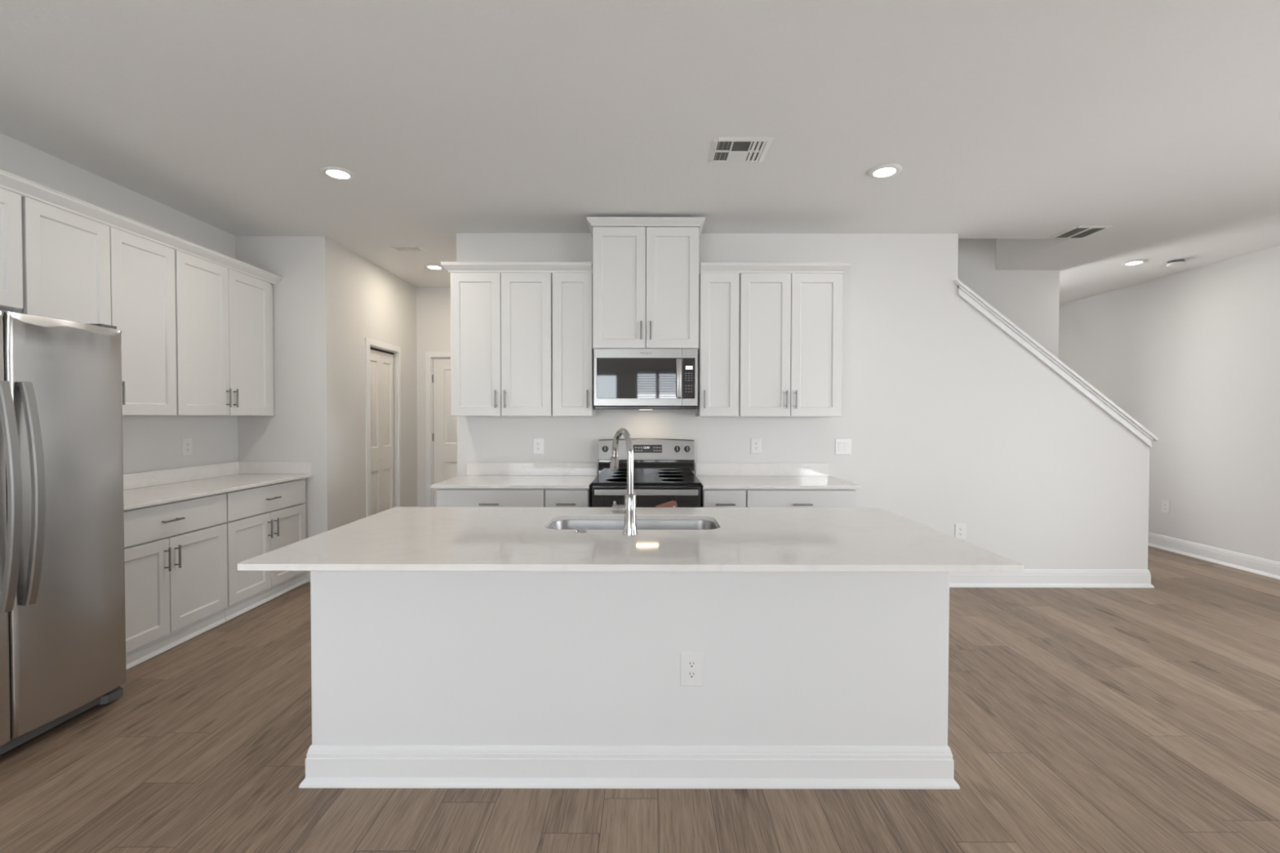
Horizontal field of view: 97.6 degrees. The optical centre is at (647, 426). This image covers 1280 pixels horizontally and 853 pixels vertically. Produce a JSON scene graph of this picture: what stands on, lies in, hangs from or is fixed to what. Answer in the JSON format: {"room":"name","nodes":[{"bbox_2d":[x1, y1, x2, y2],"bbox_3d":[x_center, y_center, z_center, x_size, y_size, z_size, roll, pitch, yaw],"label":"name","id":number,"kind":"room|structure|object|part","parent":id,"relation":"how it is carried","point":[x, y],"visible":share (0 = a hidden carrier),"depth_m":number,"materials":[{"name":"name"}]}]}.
{"room":"kitchen","nodes":[
{"label":"kitchen","id":0,"kind":"room"},
{"bbox_2d":[0,133,238,474],"bbox_3d":[-3.430,-0.110,3.099,0.120,2.840,10.200,0,1,0],"label":"wall","id":1,"kind":"structure","parent":0,"point":[149,442],"depth_m":3.79,"materials":[{"name":"paint"}]},
{"bbox_2d":[0,187,23,310],"bbox_3d":[-3.184,-0.839,2.269,0.367,0.557,0.916,0,1,0],"label":"upper cabinet","id":2,"kind":"object","parent":1,"relation":"attached to","point":[11,213],"visible":1,"depth_m":2.67,"materials":[{"name":"paint"}]},
{"bbox_2d":[3,196,177,415],"bbox_3d":[-3.185,-0.598,3.172,0.367,1.070,0.873,0,1,0],"label":"upper cabinet","id":3,"kind":"object","parent":1,"relation":"attached to","point":[77,268],"visible":0.57,"depth_m":3.20,"materials":[{"name":"paint"}]},
{"bbox_3d":[-3.047,-0.594,2.955,0.020,1.064,0.429,0,1,0],"label":"door","id":4,"kind":"part","parent":3,"relation":"part of","materials":[{"name":"paint"}]},
{"bbox_3d":[-3.021,-0.191,3.214,0.037,0.135,0.012,0,1,0],"label":"handle","id":5,"kind":"part","parent":3,"relation":"part of","materials":[{"name":"silver metal"}]},
{"bbox_3d":[-3.047,-0.602,3.389,0.020,1.064,0.429,0,1,0],"label":"door","id":6,"kind":"part","parent":3,"relation":"part of","materials":[{"name":"paint"}]},
{"bbox_2d":[182,438,191,456],"bbox_3d":[-3.366,0.151,4.093,0.008,0.128,0.086,0,1,0],"label":"outlet","id":7,"kind":"object","parent":1,"relation":"attached to","point":[186,442],"visible":1,"depth_m":4.08,"materials":[{"name":"white plastic"}]},
{"bbox_2d":[123,461,311,489],"bbox_3d":[-3.068,0.354,3.706,0.604,0.102,1.799,0,1,0],"label":"backsplash","id":8,"kind":"structure","parent":1,"relation":"attached to","point":[156,477],"depth_m":4.30,"materials":[{"name":"white stone"}]},
{"bbox_2d":[174,249,274,415],"bbox_3d":[-3.185,-0.614,4.098,0.367,1.070,0.975,0,1,0],"label":"upper cabinet","id":9,"kind":"object","parent":1,"relation":"attached to","point":[224,320],"visible":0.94,"depth_m":4.00,"materials":[{"name":"paint"}]},
{"bbox_2d":[0,168,282,284],"bbox_3d":[-3.011,-1.164,3.187,0.050,0.066,2.784,0,1,0],"label":"crown molding","id":10,"kind":"structure","parent":9,"relation":"attached to","point":[8,181],"depth_m":3.19,"materials":[{"name":"paint"}]},
{"bbox_3d":[-3.047,-0.609,3.838,0.020,1.064,0.446,0,1,0],"label":"door","id":11,"kind":"part","parent":9,"relation":"part of","materials":[{"name":"paint"}]},
{"bbox_3d":[-3.021,-0.206,4.037,0.037,0.135,0.012,0,1,0],"label":"handle","id":12,"kind":"part","parent":9,"relation":"part of","materials":[{"name":"silver metal"}]},
{"bbox_3d":[-3.021,-0.207,4.106,0.037,0.135,0.012,0,1,0],"label":"handle","id":13,"kind":"part","parent":9,"relation":"part of","materials":[{"name":"silver metal"}]},
{"bbox_3d":[-3.047,-0.617,4.290,0.020,1.064,0.446,0,1,0],"label":"door","id":14,"kind":"part","parent":9,"relation":"part of","materials":[{"name":"paint"}]},
{"bbox_2d":[235,235,312,582],"bbox_3d":[-3.065,-0.137,4.658,0.610,2.840,0.120,0,1,0],"label":"wall","id":15,"kind":"structure","parent":0,"point":[286,435],"depth_m":4.59,"materials":[{"name":"paint"}]},
{"bbox_2d":[310,235,417,536],"bbox_3d":[-2.700,-0.152,5.558,0.120,2.840,1.920,0,1,0],"label":"wall","id":16,"kind":"structure","parent":0,"point":[353,299],"depth_m":4.95,"materials":[{"name":"paint"}]},
{"bbox_2d":[364,337,401,516],"bbox_3d":[-2.690,0.215,5.605,0.136,2.105,0.730,0,1,0],"label":"door","id":17,"kind":"structure","parent":16,"relation":"in","point":[382,366],"depth_m":5.63,"materials":[{"name":"paint"}]},
{"bbox_2d":[416,287,450,506],"bbox_3d":[-2.455,-0.168,6.483,1.830,2.840,0.170,0,1,0],"label":"wall","id":18,"kind":"structure","parent":0,"point":[433,304],"depth_m":6.38,"materials":[{"name":"paint"}]},
{"bbox_2d":[425,351,457,506],"bbox_3d":[-2.088,0.202,6.433,0.895,2.105,0.179,0,1,0],"label":"door","id":19,"kind":"structure","parent":18,"relation":"in","point":[442,428],"depth_m":6.41,"materials":[{"name":"paint"}]},
{"bbox_2d":[0,0,1279,305],"bbox_3d":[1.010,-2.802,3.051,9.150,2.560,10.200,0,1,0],"label":"ceiling","id":20,"kind":"structure","parent":0,"point":[1022,124],"depth_m":2.74,"materials":[{"name":"paint"}]},
{"bbox_2d":[320,165,355,180],"bbox_3d":[-1.872,-1.526,3.384,0.192,0.012,0.192,0,1,0],"label":"recessed light","id":21,"kind":"object","parent":20,"relation":"in","point":[334,172],"visible":1,"depth_m":3.37,"materials":[{"name":"plastic"}]},
{"bbox_2d":[390,245,426,250],"bbox_3d":[-2.097,-1.555,4.894,0.270,0.009,0.150,0,1,0],"label":"ceiling vent","id":22,"kind":"object","parent":20,"relation":"in","point":[395,247],"visible":1,"depth_m":4.88,"materials":[{"name":"metal"}]},
{"bbox_2d":[424,264,444,270],"bbox_3d":[-2.097,-1.564,5.504,0.192,0.012,0.192,0,1,0],"label":"recessed light","id":23,"kind":"object","parent":20,"relation":"in","point":[435,267],"visible":0.96,"depth_m":5.48,"materials":[{"name":"plastic"}]},
{"bbox_2d":[707,137,773,163],"bbox_3d":[0.503,-1.519,3.089,0.315,0.009,0.290,0,1,0],"label":"ceiling vent","id":24,"kind":"object","parent":20,"relation":"in","point":[723,149],"visible":1,"depth_m":3.07,"materials":[{"name":"metal"}]},
{"bbox_2d":[867,164,902,178],"bbox_3d":[1.413,-1.520,3.344,0.192,0.012,0.192,0,1,0],"label":"recessed light","id":25,"kind":"object","parent":20,"relation":"in","point":[886,171],"visible":1,"depth_m":3.33,"materials":[{"name":"plastic"}]},
{"bbox_2d":[1048,226,1111,238],"bbox_3d":[3.423,-1.537,4.444,0.285,0.009,0.300,0,1,0],"label":"ceiling vent","id":26,"kind":"object","parent":20,"relation":"in","point":[1079,232],"visible":1,"depth_m":4.42,"materials":[{"name":"metal"}]},
{"bbox_2d":[1120,259,1147,266],"bbox_3d":[4.603,-1.549,5.304,0.192,0.012,0.192,0,1,0],"label":"recessed light","id":27,"kind":"object","parent":20,"relation":"in","point":[1137,261],"visible":1,"depth_m":5.28,"materials":[{"name":"plastic"}]},
{"bbox_2d":[1166,259,1186,267],"bbox_3d":[4.953,-1.529,5.254,0.136,0.049,0.136,0,1,0],"label":"smoke detector","id":28,"kind":"object","parent":20,"relation":"attached to","point":[1175,263],"visible":1,"depth_m":5.22,"materials":[{"name":"white plastic"}]},
{"bbox_2d":[0,546,1279,852],"bbox_3d":[1.003,1.367,3.124,9.150,0.100,10.200,0,1,0],"label":"floor","id":29,"kind":"structure","parent":0,"point":[1081,720],"depth_m":2.19,"materials":[{"name":"brown wood"}]},
{"bbox_2d":[0,310,126,755],"bbox_3d":[-2.894,0.426,2.251,0.893,1.799,0.920,0,1,0],"label":"refrigerator","id":30,"kind":"object","parent":29,"relation":"on","point":[63,614],"visible":1,"depth_m":2.39,"materials":[{"name":"silver metal"}]},
{"bbox_3d":[-2.553,0.401,2.003,0.085,1.710,0.426,0,1,0],"label":"door","id":31,"kind":"part","parent":30,"relation":"part of","materials":[{"name":"silver metal"}]},
{"bbox_3d":[-2.481,0.273,2.176,0.066,0.900,0.038,0,1,0],"label":"handle","id":32,"kind":"part","parent":30,"relation":"part of","materials":[{"name":"silver metal"}]},
{"bbox_3d":[-2.481,0.271,2.260,0.066,0.900,0.038,0,1,0],"label":"handle","id":33,"kind":"part","parent":30,"relation":"part of","materials":[{"name":"silver metal"}]},
{"bbox_2d":[124,493,227,670],"bbox_3d":[-3.061,0.872,3.266,0.620,0.872,0.899,0,1,0],"label":"base cabinet","id":34,"kind":"object","parent":29,"relation":"on","point":[175,552],"visible":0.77,"depth_m":3.29,"materials":[{"name":"paint"}]},
{"bbox_3d":[-2.797,0.932,3.043,0.020,0.556,0.442,0,1,0],"label":"door","id":35,"kind":"part","parent":34,"relation":"part of","materials":[{"name":"paint"}]},
{"bbox_3d":[-2.769,0.766,3.229,0.037,0.135,0.012,0,1,0],"label":"handle","id":36,"kind":"part","parent":34,"relation":"part of","materials":[{"name":"silver metal"}]},
{"bbox_3d":[-2.769,0.545,3.260,0.037,0.012,0.135,0,1,0],"label":"handle","id":37,"kind":"part","parent":34,"relation":"part of","materials":[{"name":"silver metal"}]},
{"bbox_3d":[-2.796,0.545,3.260,0.020,0.190,0.890,0,1,0],"label":"drawer","id":38,"kind":"part","parent":34,"relation":"part of","materials":[{"name":"paint"}]},
{"bbox_3d":[-2.769,0.765,3.298,0.037,0.135,0.012,0,1,0],"label":"handle","id":39,"kind":"part","parent":34,"relation":"part of","materials":[{"name":"silver metal"}]},
{"bbox_3d":[-2.797,0.924,3.490,0.020,0.556,0.442,0,1,0],"label":"door","id":40,"kind":"part","parent":34,"relation":"part of","materials":[{"name":"paint"}]},
{"bbox_2d":[123,461,312,510],"bbox_3d":[-3.063,0.365,3.707,0.614,0.124,1.799,0,1,0],"label":"countertop","id":41,"kind":"structure","parent":34,"relation":"on","point":[140,489],"depth_m":3.98,"materials":[{"name":"white stone"}]},
{"bbox_2d":[222,478,308,621],"bbox_3d":[-3.061,0.856,4.166,0.620,0.872,0.895,0,1,0],"label":"base cabinet","id":42,"kind":"object","parent":29,"relation":"on","point":[265,518],"visible":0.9,"depth_m":4.05,"materials":[{"name":"paint"}]},
{"bbox_3d":[-2.797,0.917,3.932,0.020,0.556,0.418,0,1,0],"label":"door","id":43,"kind":"part","parent":42,"relation":"part of","materials":[{"name":"paint"}]},
{"bbox_3d":[-2.796,0.530,4.137,0.020,0.190,0.840,0,1,0],"label":"drawer","id":44,"kind":"part","parent":42,"relation":"part of","materials":[{"name":"paint"}]},
{"bbox_3d":[-2.769,0.751,4.106,0.037,0.135,0.012,0,1,0],"label":"handle","id":45,"kind":"part","parent":42,"relation":"part of","materials":[{"name":"silver metal"}]},
{"bbox_3d":[-2.769,0.530,4.137,0.037,0.012,0.135,0,1,0],"label":"handle","id":46,"kind":"part","parent":42,"relation":"part of","materials":[{"name":"silver metal"}]},
{"bbox_3d":[-2.769,0.749,4.175,0.037,0.135,0.012,0,1,0],"label":"handle","id":47,"kind":"part","parent":42,"relation":"part of","materials":[{"name":"silver metal"}]},
{"bbox_3d":[-2.797,0.909,4.355,0.020,0.556,0.418,0,1,0],"label":"door","id":48,"kind":"part","parent":42,"relation":"part of","materials":[{"name":"paint"}]},
{"bbox_2d":[436,488,545,506],"bbox_3d":[-1.101,0.859,4.200,0.757,0.872,0.662,0,1,0],"label":"base cabinet","id":49,"kind":"object","parent":29,"relation":"on","point":[446,497],"visible":0.21,"depth_m":3.90,"materials":[{"name":"paint"}]},
{"bbox_3d":[-1.100,0.537,3.882,0.135,0.012,0.037,0,1,0],"label":"handle","id":50,"kind":"part","parent":49,"relation":"part of","materials":[{"name":"silver metal"}]},
{"bbox_2d":[431,462,597,488],"bbox_3d":[-0.955,0.360,4.198,1.096,0.124,0.649,0,1,0],"label":"countertop","id":51,"kind":"structure","parent":49,"relation":"on","point":[479,475],"depth_m":4.45,"materials":[{"name":"white stone"}]},
{"bbox_2d":[545,485,591,506],"bbox_3d":[-0.568,0.860,4.200,0.307,0.872,0.662,0,1,0],"label":"base cabinet","id":52,"kind":"object","parent":29,"relation":"on","point":[554,497],"visible":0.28,"depth_m":3.90,"materials":[{"name":"paint"}]},
{"bbox_3d":[-0.567,0.538,3.882,0.135,0.012,0.037,0,1,0],"label":"handle","id":53,"kind":"part","parent":52,"relation":"part of","materials":[{"name":"silver metal"}]},
{"bbox_2d":[298,570,959,789],"bbox_3d":[-0.068,0.890,2.507,2.436,0.872,0.902,0,1,0],"label":"kitchen island","id":54,"kind":"object","parent":29,"relation":"on","point":[420,679],"visible":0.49,"depth_m":2.08,"materials":[{"name":"paint"}]},
{"bbox_3d":[-0.068,1.257,2.427,2.436,0.142,0.730,0,1,0],"label":"baseboard","id":55,"kind":"part","parent":54,"relation":"part of","materials":[{"name":"paint"}]},
{"bbox_2d":[236,506,1023,572],"bbox_3d":[-0.056,0.445,2.369,2.541,0.022,1.138,0,1,0],"label":"island countertop","id":56,"kind":"structure","parent":54,"relation":"on","point":[495,539],"depth_m":2.10,"materials":[{"name":"white stone"}]},
{"bbox_2d":[574,529,586,533],"bbox_3d":[-0.277,0.431,2.303,0.049,0.006,0.049,0,1,0],"label":"cover","id":57,"kind":"object","parent":56,"relation":"on","point":[576,531],"visible":1,"depth_m":2.29,"materials":[{"name":"silver metal"}]},
{"bbox_2d":[609,427,637,535],"bbox_3d":[-0.103,0.220,2.350,0.104,0.427,0.235,0,1,-7],"label":"faucet","id":58,"kind":"object","parent":56,"relation":"on","point":[628,508],"visible":1,"depth_m":2.25,"materials":[{"name":"silver metal"}]},
{"bbox_3d":[-0.118,0.335,2.268,0.052,0.037,0.037,0,1,0],"label":"handle","id":59,"kind":"part","parent":58,"relation":"part of","materials":[{"name":"silver metal"}]},
{"bbox_3d":[-0.107,0.138,2.349,0.027,0.264,0.211,0,1,-23],"label":"spout","id":60,"kind":"part","parent":58,"relation":"part of","materials":[{"name":"silver metal"}]},
{"bbox_2d":[547,520,718,529],"bbox_3d":[-0.068,0.559,2.531,0.796,0.213,0.376,0,1,0],"label":"sink","id":61,"kind":"object","parent":56,"relation":"in","point":[561,524],"visible":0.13,"depth_m":2.69,"materials":[{"name":"metal"}]},
{"bbox_2d":[680,651,703,685],"bbox_3d":[0.162,0.902,2.082,0.086,0.128,0.008,0,1,0],"label":"outlet","id":62,"kind":"object","parent":54,"relation":"attached to","point":[691,662],"visible":1,"depth_m":2.08,"materials":[{"name":"white plastic"}]},
{"bbox_2d":[687,660,696,668],"bbox_3d":[0.163,0.883,2.079,0.033,0.029,0.001,0,1,0],"label":"receptacle","id":63,"kind":"object","parent":62,"relation":"attached to","point":[691,664],"depth_m":2.08,"materials":[{"name":"white plastic"}]},
{"bbox_2d":[687,671,696,678],"bbox_3d":[0.162,0.922,2.079,0.033,0.029,0.001,0,1,0],"label":"receptacle","id":64,"kind":"object","parent":62,"relation":"attached to","point":[691,674],"depth_m":2.08,"materials":[{"name":"white plastic"}]},
{"bbox_2d":[591,438,701,507],"bbox_3d":[-0.013,0.700,4.174,0.760,1.195,0.686,0,1,0],"label":"range","id":65,"kind":"object","parent":29,"relation":"on","point":[664,469],"visible":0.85,"depth_m":4.38,"materials":[{"name":"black metal"}]},
{"bbox_3d":[-0.336,0.175,4.394,0.048,0.048,0.031,0,-10,0],"label":"knob","id":66,"kind":"part","parent":65,"relation":"part of","materials":[{"name":"grey plastic"}]},
{"bbox_3d":[-0.013,0.777,3.891,0.750,0.720,0.037,0,1,0],"label":"oven door","id":67,"kind":"part","parent":65,"relation":"part of","materials":[{"name":"black glass"}]},
{"bbox_3d":[-0.013,0.452,3.833,0.710,0.045,0.014,0,1,0],"label":"oven handle","id":68,"kind":"part","parent":65,"relation":"part of","materials":[{"name":"silver metal"}]},
{"bbox_2d":[591,474,701,485],"bbox_3d":[-0.013,0.394,4.139,0.760,0.021,0.548,0,1,0],"label":"cooktop","id":69,"kind":"object","parent":65,"relation":"in","point":[601,479],"depth_m":4.01,"materials":[{"name":"glass"}]},
{"bbox_3d":[-0.012,0.179,4.441,0.756,0.164,0.098,0,1,0],"label":"control panel","id":70,"kind":"part","parent":65,"relation":"part of","materials":[{"name":"silver metal"}]},
{"bbox_2d":[655,500,677,507],"bbox_3d":[0.127,0.547,3.863,0.152,0.075,0.006,0,1,0],"label":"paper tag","id":71,"kind":"object","parent":65,"relation":"attached to","point":[673,504],"visible":0.62,"depth_m":3.86,"materials":[{"name":"red paper"}]},
{"bbox_3d":[0.230,0.176,4.394,0.048,0.048,0.031,0,-10,0],"label":"knob","id":72,"kind":"part","parent":65,"relation":"part of","materials":[{"name":"grey plastic"}]},
{"bbox_3d":[0.308,0.176,4.394,0.048,0.048,0.031,0,-10,0],"label":"knob","id":73,"kind":"part","parent":65,"relation":"part of","materials":[{"name":"grey plastic"}]},
{"bbox_2d":[700,485,746,507],"bbox_3d":[0.535,0.862,4.200,0.303,0.872,0.662,0,1,0],"label":"base cabinet","id":74,"kind":"object","parent":29,"relation":"on","point":[709,498],"visible":0.17,"depth_m":3.90,"materials":[{"name":"paint"}]},
{"bbox_3d":[0.536,0.540,3.882,0.135,0.012,0.037,0,1,0],"label":"handle","id":75,"kind":"part","parent":74,"relation":"part of","materials":[{"name":"silver metal"}]},
{"bbox_2d":[746,488,856,507],"bbox_3d":[1.071,0.863,4.200,0.766,0.872,0.662,0,1,0],"label":"base cabinet","id":76,"kind":"object","parent":29,"relation":"on","point":[755,498],"visible":0.11,"depth_m":3.90,"materials":[{"name":"paint"}]},
{"bbox_2d":[695,462,861,488],"bbox_3d":[0.930,0.363,4.198,1.096,0.124,0.649,0,1,0],"label":"countertop","id":77,"kind":"structure","parent":76,"relation":"on","point":[711,475],"depth_m":4.48,"materials":[{"name":"white stone"}]},
{"bbox_3d":[1.072,0.541,3.882,0.135,0.012,0.037,0,1,0],"label":"handle","id":78,"kind":"part","parent":76,"relation":"part of","materials":[{"name":"silver metal"}]},
{"bbox_2d":[456,232,1149,568],"bbox_3d":[1.255,-0.128,4.574,5.590,2.840,0.120,0,1,0],"label":"wall","id":79,"kind":"structure","parent":0,"point":[948,420],"depth_m":4.52,"materials":[{"name":"paint"}]},
{"bbox_2d":[450,272,552,416],"bbox_3d":[-1.098,-0.614,4.322,0.759,1.070,0.367,0,1,0],"label":"upper cabinet","id":80,"kind":"object","parent":79,"relation":"attached to","point":[501,324],"visible":0.98,"depth_m":4.18,"materials":[{"name":"paint"}]},
{"bbox_3d":[-1.286,-0.612,4.184,0.372,1.064,0.020,0,1,0],"label":"door","id":81,"kind":"part","parent":80,"relation":"part of","materials":[{"name":"paint"}]},
{"bbox_3d":[-1.133,-0.205,4.164,0.012,0.135,0.037,0,1,0],"label":"handle","id":82,"kind":"part","parent":80,"relation":"part of","materials":[{"name":"silver metal"}]},
{"bbox_3d":[-1.064,-0.205,4.164,0.012,0.135,0.037,0,1,0],"label":"handle","id":83,"kind":"part","parent":80,"relation":"part of","materials":[{"name":"silver metal"}]},
{"bbox_3d":[-0.909,-0.612,4.184,0.372,1.064,0.020,0,1,0],"label":"door","id":84,"kind":"part","parent":80,"relation":"part of","materials":[{"name":"paint"}]},
{"bbox_2d":[440,262,592,273],"bbox_3d":[-0.969,-1.179,4.305,1.116,0.066,0.380,0,1,0],"label":"crown molding","id":85,"kind":"structure","parent":79,"relation":"attached to","point":[452,267],"depth_m":4.13,"materials":[{"name":"paint"}]},
{"bbox_2d":[466,462,597,475],"bbox_3d":[-0.932,0.344,4.512,1.050,0.102,0.020,0,1,0],"label":"backsplash","id":86,"kind":"structure","parent":79,"relation":"attached to","point":[473,468],"depth_m":4.50,"materials":[{"name":"white stone"}]},
{"bbox_2d":[533,438,543,453],"bbox_3d":[-0.885,0.160,4.515,0.086,0.128,0.008,0,1,0],"label":"outlet","id":87,"kind":"object","parent":79,"relation":"attached to","point":[538,443],"visible":1,"depth_m":4.51,"materials":[{"name":"white plastic"}]},
{"bbox_2d":[552,272,596,416],"bbox_3d":[-0.565,-0.614,4.322,0.305,1.070,0.367,0,1,0],"label":"upper cabinet","id":88,"kind":"object","parent":79,"relation":"attached to","point":[573,353],"visible":0.94,"depth_m":4.18,"materials":[{"name":"paint"}]},
{"bbox_3d":[-0.450,-0.203,4.164,0.012,0.135,0.037,0,1,0],"label":"handle","id":89,"kind":"part","parent":88,"relation":"part of","materials":[{"name":"silver metal"}]},
{"bbox_2d":[592,226,698,350],"bbox_3d":[-0.016,-1.019,4.277,0.782,0.888,0.442,0,1,0],"label":"upper cabinet","id":90,"kind":"object","parent":79,"relation":"attached to","point":[646,280],"visible":0.96,"depth_m":4.10,"materials":[{"name":"paint"}]},
{"bbox_3d":[-0.210,-1.016,4.102,0.384,0.882,0.020,0,1,0],"label":"door","id":91,"kind":"part","parent":90,"relation":"part of","materials":[{"name":"paint"}]},
{"bbox_3d":[-0.051,-0.699,4.080,0.012,0.135,0.037,0,1,0],"label":"handle","id":92,"kind":"part","parent":90,"relation":"part of","materials":[{"name":"silver metal"}]},
{"bbox_2d":[586,217,705,239],"bbox_3d":[-0.015,-1.490,4.267,0.863,0.053,0.446,0,1,0],"label":"crown molding","id":93,"kind":"structure","parent":90,"relation":"attached to","point":[592,221],"depth_m":4.06,"materials":[{"name":"paint"}]},
{"bbox_2d":[594,348,697,409],"bbox_3d":[-0.016,-0.350,4.286,0.762,0.448,0.447,0,1,0],"label":"microwave","id":94,"kind":"object","parent":90,"relation":"attached to","point":[625,379],"visible":1,"depth_m":4.11,"materials":[{"name":"grey metal"}]},
{"bbox_3d":[0.224,-0.353,4.085,0.036,0.278,0.045,0,1,0],"label":"handle","id":95,"kind":"part","parent":94,"relation":"part of","materials":[{"name":"silver metal"}]},
{"bbox_3d":[0.299,-0.353,4.108,0.093,0.298,0.001,0,1,0],"label":"control panel","id":96,"kind":"part","parent":94,"relation":"part of","materials":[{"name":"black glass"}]},
{"bbox_3d":[0.018,-0.699,4.080,0.012,0.135,0.037,0,1,0],"label":"handle","id":97,"kind":"part","parent":90,"relation":"part of","materials":[{"name":"silver metal"}]},
{"bbox_3d":[0.178,-1.015,4.102,0.384,0.882,0.020,0,1,0],"label":"door","id":98,"kind":"part","parent":90,"relation":"part of","materials":[{"name":"paint"}]},
{"bbox_2d":[695,273,739,416],"bbox_3d":[0.534,-0.612,4.322,0.299,1.070,0.367,0,1,0],"label":"upper cabinet","id":99,"kind":"object","parent":79,"relation":"attached to","point":[718,293],"visible":0.97,"depth_m":4.18,"materials":[{"name":"paint"}]},
{"bbox_3d":[0.421,-0.202,4.164,0.012,0.135,0.037,0,1,0],"label":"handle","id":100,"kind":"part","parent":99,"relation":"part of","materials":[{"name":"silver metal"}]},
{"bbox_2d":[751,437,761,453],"bbox_3d":[0.872,0.155,4.515,0.086,0.128,0.008,0,1,0],"label":"outlet","id":101,"kind":"object","parent":79,"relation":"attached to","point":[756,442],"visible":1,"depth_m":4.51,"materials":[{"name":"white plastic"}]},
{"bbox_2d":[695,462,827,475],"bbox_3d":[0.915,0.347,4.512,1.066,0.102,0.020,0,1,0],"label":"backsplash","id":102,"kind":"structure","parent":79,"relation":"attached to","point":[701,468],"depth_m":4.50,"materials":[{"name":"white stone"}]},
{"bbox_2d":[700,262,852,274],"bbox_3d":[0.945,-1.176,4.305,1.113,0.066,0.380,0,1,0],"label":"crown molding","id":103,"kind":"structure","parent":79,"relation":"attached to","point":[705,267],"depth_m":4.13,"materials":[{"name":"paint"}]},
{"bbox_2d":[738,273,842,417],"bbox_3d":[1.067,-0.611,4.322,0.765,1.070,0.367,0,1,0],"label":"upper cabinet","id":104,"kind":"object","parent":79,"relation":"attached to","point":[790,325],"visible":0.98,"depth_m":4.18,"materials":[{"name":"paint"}]},
{"bbox_3d":[0.877,-0.609,4.184,0.375,1.064,0.020,0,1,0],"label":"door","id":105,"kind":"part","parent":104,"relation":"part of","materials":[{"name":"paint"}]},
{"bbox_3d":[1.032,-0.201,4.164,0.012,0.135,0.037,0,1,0],"label":"handle","id":106,"kind":"part","parent":104,"relation":"part of","materials":[{"name":"silver metal"}]},
{"bbox_3d":[1.101,-0.201,4.164,0.012,0.135,0.037,0,1,0],"label":"handle","id":107,"kind":"part","parent":104,"relation":"part of","materials":[{"name":"silver metal"}]},
{"bbox_3d":[1.257,-0.608,4.184,0.375,1.064,0.020,0,1,0],"label":"door","id":108,"kind":"part","parent":104,"relation":"part of","materials":[{"name":"paint"}]},
{"bbox_2d":[835,439,851,454],"bbox_3d":[1.574,0.163,4.514,0.128,0.128,0.010,0,1,0],"label":"light switch","id":109,"kind":"object","parent":79,"relation":"attached to","point":[842,446],"visible":1,"depth_m":4.51,"materials":[{"name":"white plastic"}]},
{"bbox_2d":[955,524,965,539],"bbox_3d":[2.526,0.851,4.527,0.086,0.128,0.008,0,1,0],"label":"outlet","id":110,"kind":"object","parent":79,"relation":"attached to","point":[960,529],"visible":0.98,"depth_m":4.53,"materials":[{"name":"white plastic"}]},
{"bbox_2d":[949,568,1154,587],"bbox_3d":[2.773,1.224,4.583,2.610,0.142,0.150,0,1,0],"label":"baseboard","id":111,"kind":"structure","parent":79,"relation":"attached to","point":[1028,578],"depth_m":4.52,"materials":[{"name":"paint"}]},
{"bbox_2d":[954,279,1158,448],"bbox_3d":[3.270,-0.502,4.568,1.618,1.341,0.210,0,1,0],"label":"trim","id":112,"kind":"structure","parent":79,"relation":"attached to","point":[964,292],"depth_m":4.48,"materials":[{"name":"paint"}]},
{"bbox_2d":[957,238,1059,359],"bbox_3d":[2.507,-1.375,5.657,3.210,5.300,0.120,0,1,0],"label":"wall","id":113,"kind":"structure","parent":0,"point":[1029,300],"depth_m":5.60,"materials":[{"name":"paint"}]},
{"bbox_2d":[1058,245,1279,562],"bbox_3d":[5.440,-0.095,3.099,0.120,2.840,10.200,0,1,0],"label":"wall","id":114,"kind":"structure","parent":0,"point":[1192,356],"depth_m":5.44,"materials":[{"name":"paint"}]},
{"bbox_2d":[1161,499,1169,513],"bbox_3d":[5.374,0.833,5.815,0.008,0.128,0.086,0,1,0],"label":"outlet","id":115,"kind":"object","parent":114,"relation":"attached to","point":[1165,504],"visible":1,"depth_m":5.81,"materials":[{"name":"white plastic"}]},
{"bbox_2d":[1147,532,1279,579],"bbox_3d":[5.363,1.208,5.767,0.030,0.142,4.490,0,1,0],"label":"baseboard","id":116,"kind":"structure","parent":114,"relation":"attached to","point":[1269,568],"depth_m":5.27,"materials":[{"name":"paint"}]}
]}

